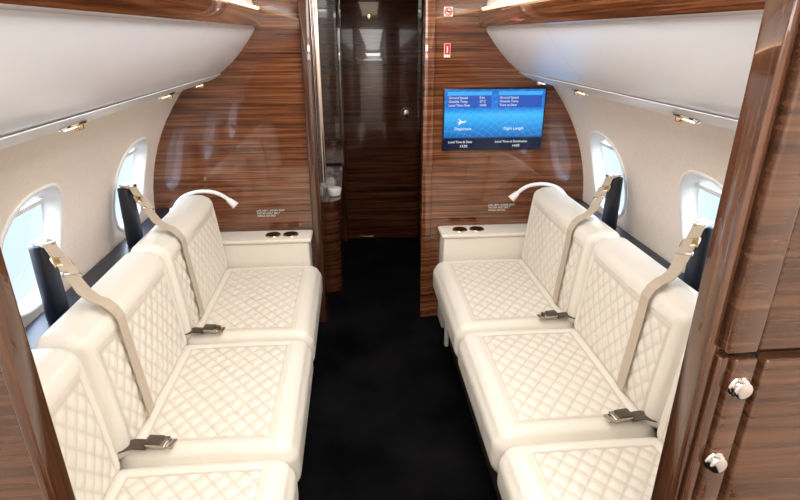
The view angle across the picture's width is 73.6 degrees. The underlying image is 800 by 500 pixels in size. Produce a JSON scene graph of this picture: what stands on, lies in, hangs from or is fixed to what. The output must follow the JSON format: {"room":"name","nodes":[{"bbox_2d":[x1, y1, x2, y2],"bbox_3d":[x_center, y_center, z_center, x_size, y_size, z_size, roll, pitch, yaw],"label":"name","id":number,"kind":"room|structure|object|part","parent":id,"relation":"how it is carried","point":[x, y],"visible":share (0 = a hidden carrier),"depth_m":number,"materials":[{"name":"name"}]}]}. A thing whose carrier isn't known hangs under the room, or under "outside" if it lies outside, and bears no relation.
{"room":"aircraft cabin","nodes":[
{"label":"aircraft cabin","id":0,"kind":"room"},
{"bbox_2d":[0,369,43,499],"bbox_3d":[-0.758,0.372,0.696,0.627,1.800,0.037,-2,22,-4],"label":"panel","id":1,"kind":"object","parent":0,"point":[18,480],"visible":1,"depth_m":0.66,"materials":[{"name":"brown wood"}]},
{"bbox_2d":[0,247,75,499],"bbox_3d":[-0.449,0.363,0.720,0.014,1.800,0.041,-2,22,-4],"label":"door frame","id":2,"kind":"structure","parent":1,"relation":"attached to","point":[18,367],"depth_m":0.64,"materials":[{"name":"brown wood"}]},
{"bbox_2d":[0,90,182,327],"bbox_3d":[-1.027,0.173,1.782,0.356,1.360,2.163,-2,22,-4],"label":"wall","id":3,"kind":"structure","parent":0,"point":[84,163],"depth_m":1.88,"materials":[{"name":"beige plastic"}]},
{"bbox_2d":[14,198,44,218],"bbox_3d":[-1.117,-0.116,1.583,0.014,0.018,0.260,-2,22,-4],"label":"window shade","id":4,"kind":"object","parent":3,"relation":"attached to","point":[36,203],"visible":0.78,"depth_m":1.62,"materials":[{"name":"white plastic"}]},
{"bbox_2d":[0,183,63,319],"bbox_3d":[-1.119,0.004,1.631,0.154,0.402,0.362,-2,22,-4],"label":"frame","id":5,"kind":"object","parent":3,"relation":"attached to","point":[52,208],"visible":0.61,"depth_m":1.71,"materials":[{"name":"white plastic"}]},
{"bbox_2d":[25,208,169,349],"bbox_3d":[-1.063,0.263,1.792,0.165,0.185,2.101,-2,22,-4],"label":"window ledge","id":6,"kind":"object","parent":3,"relation":"attached to","point":[40,325],"visible":0.09,"depth_m":1.97,"materials":[{"name":"black"}]},
{"bbox_2d":[169,189,237,211],"bbox_3d":[-0.971,-0.239,2.629,0.340,0.120,0.044,-2,22,-4],"label":"reading lamp","id":7,"kind":"object","parent":6,"relation":"attached to","point":[231,202],"visible":0.74,"depth_m":2.61,"materials":[{"name":"white plastic"}]},
{"bbox_2d":[0,0,254,149],"bbox_3d":[-0.770,-0.598,1.468,0.399,0.456,2.113,-2,22,-4],"label":"bin","id":8,"kind":"object","parent":3,"relation":"attached to","point":[59,73],"visible":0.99,"depth_m":1.07,"materials":[{"name":"white plastic"}]},
{"bbox_2d":[56,120,86,132],"bbox_3d":[-0.779,-0.294,1.272,0.056,0.025,0.102,-2,22,-4],"label":"recessed light","id":9,"kind":"object","parent":8,"relation":"attached to","point":[78,125],"depth_m":1.25,"materials":[{"name":"gold metal"}]},
{"bbox_3d":[-0.779,-0.297,1.299,0.022,0.017,0.024,-2,22,-4],"label":"vent knob","id":10,"kind":"part","parent":8,"relation":"part of","materials":[{"name":"gold metal"}]},
{"bbox_3d":[-0.830,-0.408,1.538,0.155,0.053,2.111,-2,22,-4],"label":"service panel","id":11,"kind":"part","parent":8,"relation":"part of","materials":[{"name":"white plastic"}]},
{"bbox_2d":[158,91,174,98],"bbox_3d":[-0.837,-0.555,1.919,0.056,0.025,0.102,-2,22,-4],"label":"recessed light","id":12,"kind":"object","parent":8,"relation":"attached to","point":[169,95],"depth_m":1.89,"materials":[{"name":"gold metal"}]},
{"bbox_2d":[112,137,147,231],"bbox_3d":[-1.184,-0.286,2.353,0.154,0.402,0.362,-2,22,-4],"label":"frame","id":13,"kind":"object","parent":3,"relation":"attached to","point":[140,157],"visible":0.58,"depth_m":2.44,"materials":[{"name":"white plastic"}]},
{"bbox_2d":[126,149,136,157],"bbox_3d":[-1.181,-0.406,2.305,0.014,0.018,0.260,-2,22,-4],"label":"rail","id":14,"kind":"object","parent":3,"relation":"attached to","point":[134,150],"visible":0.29,"depth_m":2.36,"materials":[{"name":"white"}]},
{"bbox_2d":[311,0,330,309],"bbox_3d":[-0.526,-0.714,3.345,0.112,1.840,1.195,-2,22,-4],"label":"wall","id":15,"kind":"structure","parent":0,"point":[324,186],"depth_m":3.33,"materials":[{"name":"brown wood"}]},
{"bbox_2d":[0,0,262,27],"bbox_3d":[-0.555,-0.661,1.462,0.042,0.077,2.113,-2,22,-4],"label":"trim","id":16,"kind":"structure","parent":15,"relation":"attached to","point":[210,12],"depth_m":1.13,"materials":[{"name":"brown wood"}]},
{"bbox_2d":[153,0,582,315],"bbox_3d":[-0.132,-0.473,2.745,2.248,1.840,0.050,-2,22,-4],"label":"wall","id":17,"kind":"structure","parent":0,"point":[241,136],"depth_m":2.66,"materials":[{"name":"brown wood"}]},
{"bbox_2d":[228,0,258,8],"bbox_3d":[-0.555,-0.702,1.446,0.024,0.008,2.013,-2,22,-4],"label":"light strip","id":18,"kind":"object","parent":17,"relation":"attached to","point":[235,1],"visible":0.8,"depth_m":2.06,"materials":[{"name":"beige plastic"}]},
{"bbox_2d":[257,209,284,216],"bbox_3d":[-0.671,-0.192,2.781,0.144,0.038,0.001,-2,22,-4],"label":"label","id":19,"kind":"object","parent":17,"relation":"attached to","point":[279,209],"visible":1,"depth_m":2.78,"materials":[{"name":"white paint"}]},
{"bbox_2d":[298,0,327,322],"bbox_3d":[-0.437,-0.458,2.716,0.052,1.835,0.105,-2,22,-4],"label":"trim","id":20,"kind":"structure","parent":17,"relation":"attached to","point":[304,6],"depth_m":2.64,"materials":[{"name":"brown wood"}]},
{"bbox_2d":[311,0,326,182],"bbox_3d":[-0.403,-0.851,2.639,0.028,1.060,0.020,-2,22,-4],"label":"trim","id":21,"kind":"structure","parent":17,"relation":"attached to","point":[314,7],"depth_m":2.65,"materials":[{"name":"silver metal"}]},
{"bbox_2d":[419,0,435,316],"bbox_3d":[0.138,-0.480,2.771,0.052,1.835,0.082,-2,22,-4],"label":"trim","id":22,"kind":"structure","parent":17,"relation":"attached to","point":[429,6],"depth_m":2.72,"materials":[{"name":"brown wood"}]},
{"bbox_2d":[444,43,450,56],"bbox_3d":[0.226,-0.953,2.554,0.030,0.063,0.005,-2,22,-4],"label":"safety sign","id":23,"kind":"object","parent":17,"relation":"attached to","point":[447,46],"visible":1,"depth_m":2.55,"materials":[{"name":"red plastic"}]},
{"bbox_2d":[444,7,452,16],"bbox_3d":[0.226,-1.110,2.491,0.042,0.042,0.005,-2,22,-4],"label":"no smoking sign","id":24,"kind":"object","parent":17,"relation":"attached to","point":[448,11],"visible":1,"depth_m":2.49,"materials":[{"name":"white plastic"}]},
{"bbox_2d":[441,87,546,150],"bbox_3d":[0.469,-0.655,2.685,0.517,0.308,0.024,-2,22,-4],"label":"wall monitor","id":25,"kind":"object","parent":17,"relation":"attached to","point":[473,118],"visible":1,"depth_m":2.67,"materials":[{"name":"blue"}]},
{"bbox_2d":[488,204,510,210],"bbox_3d":[0.545,-0.229,2.875,0.144,0.038,0.001,-2,22,-4],"label":"label","id":26,"kind":"object","parent":17,"relation":"attached to","point":[495,204],"visible":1,"depth_m":2.87,"materials":[{"name":"white paint"}]},
{"bbox_2d":[323,0,419,238],"bbox_3d":[-0.236,-0.962,3.962,2.000,1.840,0.080,-2,22,-4],"label":"wall","id":27,"kind":"structure","parent":0,"point":[329,11],"depth_m":3.82,"materials":[{"name":"brown wood"}]},
{"bbox_2d":[335,0,347,240],"bbox_3d":[-0.422,-0.922,3.889,0.025,1.820,0.048,-2,22,-4],"label":"stile","id":28,"kind":"object","parent":27,"relation":"attached to","point":[336,1],"visible":0.99,"depth_m":3.84,"materials":[{"name":"brown wood"}]},
{"bbox_2d":[340,0,417,238],"bbox_3d":[-0.141,-0.928,3.917,0.530,1.790,0.040,-2,22,-4],"label":"door","id":29,"kind":"structure","parent":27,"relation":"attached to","point":[380,53],"depth_m":3.88,"materials":[{"name":"brown wood"}]},
{"bbox_2d":[366,14,371,19],"bbox_3d":[-0.209,-1.583,3.629,0.040,0.040,0.006,-2,22,-4],"label":"viewer","id":30,"kind":"object","parent":29,"relation":"attached to","point":[368,16],"visible":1,"depth_m":3.63,"materials":[{"name":"gold metal"}]},
{"bbox_3d":[0.045,-0.997,3.887,0.084,0.084,0.006,-2,22,-4],"label":"knob","id":31,"kind":"part","parent":29,"relation":"part of","materials":[{"name":"gold metal"}]},
{"bbox_2d":[403,110,409,116],"bbox_3d":[0.046,-0.990,3.871,0.048,0.048,0.030,-2,22,-4],"label":"handle","id":32,"kind":"object","parent":29,"relation":"attached to","point":[406,113],"depth_m":3.86,"materials":[{"name":"brown metal"}]},
{"bbox_2d":[297,237,497,499],"bbox_3d":[-0.038,0.827,2.059,2.400,0.060,5.000,-2,22,-4],"label":"floor","id":33,"kind":"structure","parent":0,"point":[390,418],"depth_m":2.38,"materials":[{"name":"black carpet"}]},
{"bbox_2d":[31,195,322,499],"bbox_3d":[-0.644,0.454,1.826,0.650,0.805,1.943,-2,22,-4],"label":"leather divan","id":34,"kind":"object","parent":33,"relation":"on","point":[229,387],"visible":0.97,"depth_m":1.63,"materials":[{"name":"white leather"}]},
{"bbox_2d":[28,237,154,415],"bbox_3d":[-0.923,0.233,1.588,0.386,0.505,0.084,11,24,25],"label":"harness","id":35,"kind":"object","parent":34,"relation":"attached to","point":[47,258],"visible":0.93,"depth_m":1.56,"materials":[{"name":"beige fabric webbing"},{"name":"brass"},{"name":"dark plastic"}]},
{"bbox_3d":[-1.060,0.098,1.621,0.068,0.247,0.068,-2,22,-4],"label":"post","id":36,"kind":"part","parent":35,"relation":"part of","materials":[{"name":"black"}]},
{"bbox_2d":[117,183,204,317],"bbox_3d":[-0.977,0.002,2.160,0.406,0.506,0.093,13,25,30],"label":"harness","id":37,"kind":"object","parent":34,"relation":"attached to","point":[129,195],"visible":0.91,"depth_m":2.15,"materials":[{"name":"beige fabric webbing"},{"name":"brass"},{"name":"dark plastic"}]},
{"bbox_3d":[-1.114,-0.140,2.212,0.068,0.247,0.068,-2,22,-4],"label":"post","id":38,"kind":"part","parent":37,"relation":"part of","materials":[{"name":"black"}]},
{"bbox_3d":[-0.521,0.759,1.234,0.515,0.191,0.601,-2,22,-4],"label":"seat","id":39,"kind":"part","parent":34,"relation":"part of","materials":[{"name":"beige leather"}]},
{"bbox_3d":[-0.572,0.530,1.803,0.515,0.191,0.621,-2,22,-4],"label":"seat","id":40,"kind":"part","parent":34,"relation":"part of","materials":[{"name":"beige leather"}]},
{"bbox_3d":[-0.627,0.281,2.422,0.515,0.191,0.711,-2,22,-4],"label":"seat","id":41,"kind":"part","parent":34,"relation":"part of","materials":[{"name":"beige leather"}]},
{"bbox_2d":[220,230,312,268],"bbox_3d":[-0.750,0.180,2.841,0.592,0.557,0.152,-2,22,-4],"label":"console","id":42,"kind":"object","parent":33,"relation":"on","point":[243,249],"visible":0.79,"depth_m":2.71,"materials":[{"name":"beige leather"}]},
{"bbox_2d":[265,231,298,237],"bbox_3d":[-0.606,-0.080,2.749,0.170,0.006,0.080,-2,22,-4],"label":"cup holders","id":43,"kind":"object","parent":42,"relation":"on","point":[268,234],"depth_m":2.74,"materials":[{"name":"black"}]},
{"bbox_2d":[325,166,344,292],"bbox_3d":[-0.429,-0.197,3.651,0.094,0.651,0.910,-2,22,-4],"label":"base cabinet","id":44,"kind":"object","parent":33,"relation":"on","point":[334,206],"visible":1,"depth_m":3.30,"materials":[{"name":"brown wood"}]},
{"bbox_2d":[325,166,342,204],"bbox_3d":[-0.430,-0.443,3.552,0.092,0.018,0.910,-2,22,-4],"label":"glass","id":45,"kind":"structure","parent":44,"relation":"on","point":[336,172],"depth_m":3.56,"materials":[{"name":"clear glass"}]},
{"bbox_2d":[438,224,526,327],"bbox_3d":[0.504,0.141,2.938,0.592,0.557,0.152,-2,22,-4],"label":"console","id":46,"kind":"object","parent":33,"relation":"on","point":[495,241],"visible":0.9,"depth_m":2.80,"materials":[{"name":"beige leather"}]},
{"bbox_2d":[452,226,483,231],"bbox_3d":[0.360,-0.110,2.824,0.170,0.006,0.080,-2,22,-4],"label":"cup holders","id":47,"kind":"object","parent":46,"relation":"on","point":[454,228],"depth_m":2.82,"materials":[{"name":"black"}]},
{"bbox_2d":[433,187,697,499],"bbox_3d":[0.572,0.416,1.920,0.650,0.805,1.943,-2,22,-4],"label":"leather divan","id":48,"kind":"object","parent":33,"relation":"on","point":[552,419],"visible":0.73,"depth_m":1.78,"materials":[{"name":"white leather"}]},
{"bbox_3d":[0.241,0.382,2.749,0.020,0.250,0.030,-2,22,-4],"label":"leg","id":49,"kind":"part","parent":48,"relation":"part of","materials":[{"name":"white plastic"}]},
{"bbox_3d":[0.454,0.248,2.506,0.515,0.191,0.711,-2,22,-4],"label":"seat","id":50,"kind":"part","parent":48,"relation":"part of","materials":[{"name":"beige leather"}]},
{"bbox_3d":[0.509,0.497,1.887,0.515,0.191,0.621,-2,22,-4],"label":"seat","id":51,"kind":"part","parent":48,"relation":"part of","materials":[{"name":"beige leather"}]},
{"bbox_3d":[0.560,0.725,1.318,0.515,0.191,0.601,-2,22,-4],"label":"seat","id":52,"kind":"part","parent":48,"relation":"part of","materials":[{"name":"beige leather"}]},
{"bbox_2d":[552,173,622,303],"bbox_3d":[0.822,-0.054,2.299,0.406,0.506,0.092,-19,28,-38],"label":"harness","id":53,"kind":"object","parent":48,"relation":"attached to","point":[611,186],"visible":0.85,"depth_m":2.28,"materials":[{"name":"beige fabric webbing"},{"name":"chrome"},{"name":"brass"}]},
{"bbox_3d":[0.939,-0.203,2.371,0.068,0.247,0.068,-2,22,-4],"label":"post","id":54,"kind":"part","parent":53,"relation":"part of","materials":[{"name":"black"}]},
{"bbox_2d":[616,219,713,390],"bbox_3d":[0.870,0.177,1.726,0.386,0.505,0.086,-16,27,-34],"label":"harness","id":55,"kind":"object","parent":48,"relation":"attached to","point":[692,252],"visible":0.82,"depth_m":1.69,"materials":[{"name":"beige fabric webbing"},{"name":"chrome"},{"name":"brass"}]},
{"bbox_3d":[0.992,0.034,1.779,0.068,0.247,0.068,-2,22,-4],"label":"post","id":56,"kind":"part","parent":55,"relation":"part of","materials":[{"name":"black"}]},
{"bbox_2d":[417,0,422,244],"bbox_3d":[0.227,-0.732,3.390,0.080,1.840,1.225,-2,22,-4],"label":"wall","id":57,"kind":"structure","parent":0,"point":[421,1],"depth_m":3.86,"materials":[{"name":"brown wood"}]},
{"bbox_2d":[482,0,530,9],"bbox_3d":[0.471,-0.734,1.525,0.024,0.008,2.013,-2,22,-4],"label":"light strip","id":58,"kind":"object","parent":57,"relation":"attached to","point":[516,1],"visible":0.8,"depth_m":2.08,"materials":[{"name":"beige plastic"}]},
{"bbox_2d":[477,0,765,27],"bbox_3d":[0.471,-0.693,1.541,0.042,0.077,2.113,-2,22,-4],"label":"trim","id":59,"kind":"structure","parent":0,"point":[533,12],"depth_m":1.26,"materials":[{"name":"brown wood"}]},
{"bbox_2d":[553,86,735,272],"bbox_3d":[0.939,0.112,1.934,0.356,1.360,2.163,-2,22,-4],"label":"wall","id":60,"kind":"structure","parent":0,"point":[654,149],"depth_m":2.09,"materials":[{"name":"beige plastic"}]},
{"bbox_2d":[600,141,613,150],"bbox_3d":[0.976,-0.473,2.471,0.014,0.018,0.260,-2,22,-4],"label":"rail","id":61,"kind":"object","parent":60,"relation":"attached to","point":[601,143],"visible":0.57,"depth_m":2.51,"materials":[{"name":"white"}]},
{"bbox_2d":[589,131,627,217],"bbox_3d":[0.978,-0.353,2.520,0.154,0.402,0.362,-2,22,-4],"label":"frame","id":62,"kind":"object","parent":60,"relation":"attached to","point":[596,152],"visible":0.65,"depth_m":2.62,"materials":[{"name":"white plastic"}]},
{"bbox_2d":[486,0,762,131],"bbox_3d":[0.686,-0.643,1.581,0.399,0.456,2.113,-2,22,-4],"label":"bin","id":63,"kind":"object","parent":60,"relation":"attached to","point":[696,70],"visible":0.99,"depth_m":1.29,"materials":[{"name":"white plastic"}]},
{"bbox_2d":[535,79,547,84],"bbox_3d":[0.649,-0.769,2.453,0.056,0.025,0.102,-2,22,-4],"label":"recessed light","id":64,"kind":"object","parent":63,"relation":"attached to","point":[539,81],"depth_m":2.42,"materials":[{"name":"gold metal"}]},
{"bbox_2d":[572,88,588,94],"bbox_3d":[0.686,-0.602,2.037,0.056,0.025,0.102,-2,22,-4],"label":"recessed light","id":65,"kind":"object","parent":63,"relation":"attached to","point":[577,91],"depth_m":2.01,"materials":[{"name":"gold metal"}]},
{"bbox_3d":[0.746,-0.457,1.659,0.155,0.053,2.111,-2,22,-4],"label":"service panel","id":66,"kind":"part","parent":63,"relation":"part of","materials":[{"name":"white plastic"}]},
{"bbox_3d":[0.740,-0.344,1.416,0.022,0.017,0.024,-2,22,-4],"label":"vent knob","id":67,"kind":"part","parent":63,"relation":"part of","materials":[{"name":"gold metal"}]},
{"bbox_2d":[672,113,701,123],"bbox_3d":[0.744,-0.342,1.389,0.056,0.025,0.102,-2,22,-4],"label":"recessed light","id":68,"kind":"object","parent":63,"relation":"attached to","point":[679,117],"depth_m":1.36,"materials":[{"name":"gold metal"}]},
{"bbox_2d":[573,198,683,279],"bbox_3d":[0.979,0.200,1.950,0.165,0.185,2.101,-2,22,-4],"label":"window ledge","id":69,"kind":"object","parent":60,"relation":"attached to","point":[620,231],"visible":0.09,"depth_m":2.27,"materials":[{"name":"black"}]},
{"bbox_2d":[508,182,566,201],"bbox_3d":[0.728,-0.291,2.760,0.340,0.120,0.044,-2,22,-4],"label":"reading lamp","id":70,"kind":"object","parent":69,"relation":"attached to","point":[513,196],"visible":0.77,"depth_m":2.74,"materials":[{"name":"white plastic"}]},
{"bbox_2d":[679,170,722,239],"bbox_3d":[1.043,-0.063,1.798,0.154,0.402,0.362,-2,22,-4],"label":"frame","id":71,"kind":"object","parent":60,"relation":"attached to","point":[688,193],"visible":0.39,"depth_m":1.91,"materials":[{"name":"white plastic"}]},
{"bbox_2d":[695,183,720,197],"bbox_3d":[1.040,-0.183,1.750,0.014,0.018,0.260,-2,22,-4],"label":"rail","id":72,"kind":"object","parent":60,"relation":"attached to","point":[698,185],"visible":0.5,"depth_m":1.79,"materials":[{"name":"white"}]},
{"bbox_2d":[678,24,799,499],"bbox_3d":[0.779,0.327,0.808,0.777,1.800,0.053,-2,22,-4],"label":"cabinet","id":73,"kind":"object","parent":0,"point":[718,350],"depth_m":0.62,"materials":[{"name":"brown wood"}]},
{"bbox_3d":[0.412,0.657,0.894,0.014,1.125,0.012,-2,22,-4],"label":"lower stile","id":74,"kind":"part","parent":73,"relation":"part of","materials":[{"name":"brown wood"}]},
{"bbox_3d":[0.427,-0.182,0.553,0.043,0.665,0.020,-2,22,-4],"label":"upper stile","id":75,"kind":"part","parent":73,"relation":"part of","materials":[{"name":"brown wood"}]},
{"bbox_2d":[710,206,799,499],"bbox_3d":[0.760,0.382,0.805,0.684,1.700,0.029,-2,22,-4],"label":"wall","id":76,"kind":"structure","parent":0,"point":[763,463],"depth_m":0.71,"materials":[{"name":"brown wood"}]},
{"bbox_3d":[0.432,0.292,0.729,0.025,0.025,0.008,-2,22,-4],"label":"latch knob","id":77,"kind":"part","parent":76,"relation":"part of","materials":[{"name":"silver metal"}]},
{"bbox_2d":[691,353,756,499],"bbox_3d":[0.438,0.657,0.893,0.030,1.125,0.018,-2,22,-4],"label":"panel","id":78,"kind":"object","parent":76,"relation":"attached to","point":[729,409],"visible":0.84,"depth_m":0.71,"materials":[{"name":"brown wood"}]},
{"bbox_2d":[704,453,724,469],"bbox_3d":[0.432,0.290,0.734,0.030,0.030,0.003,-2,22,-4],"label":"latch collar","id":79,"kind":"object","parent":78,"relation":"attached to","point":[707,461],"depth_m":0.73,"materials":[{"name":"silver metal"}]},
{"bbox_2d":[728,377,750,396],"bbox_3d":[0.437,0.177,0.688,0.030,0.030,0.003,-2,22,-4],"label":"latch collar","id":80,"kind":"object","parent":78,"relation":"attached to","point":[735,382],"depth_m":0.68,"materials":[{"name":"silver metal"}]},
{"bbox_2d":[651,0,799,499],"bbox_3d":[0.394,0.336,0.785,0.014,1.800,0.041,-2,22,-4],"label":"door frame","id":81,"kind":"structure","parent":76,"relation":"attached to","point":[780,21],"depth_m":0.63,"materials":[{"name":"brown wood"}]},
{"bbox_3d":[0.437,0.179,0.683,0.025,0.025,0.008,-2,22,-4],"label":"latch knob","id":82,"kind":"part","parent":76,"relation":"part of","materials":[{"name":"silver metal"}]},
{"bbox_3d":[0.781,0.647,0.917,0.642,1.125,0.022,-2,22,-4],"label":"panel","id":83,"kind":"part","parent":76,"relation":"part of","materials":[{"name":"brown wood"}]},
{"bbox_3d":[0.712,-0.146,0.597,0.521,0.565,0.014,-2,22,-4],"label":"panel","id":84,"kind":"part","parent":76,"relation":"part of","materials":[{"name":"brown wood"}]}
]}

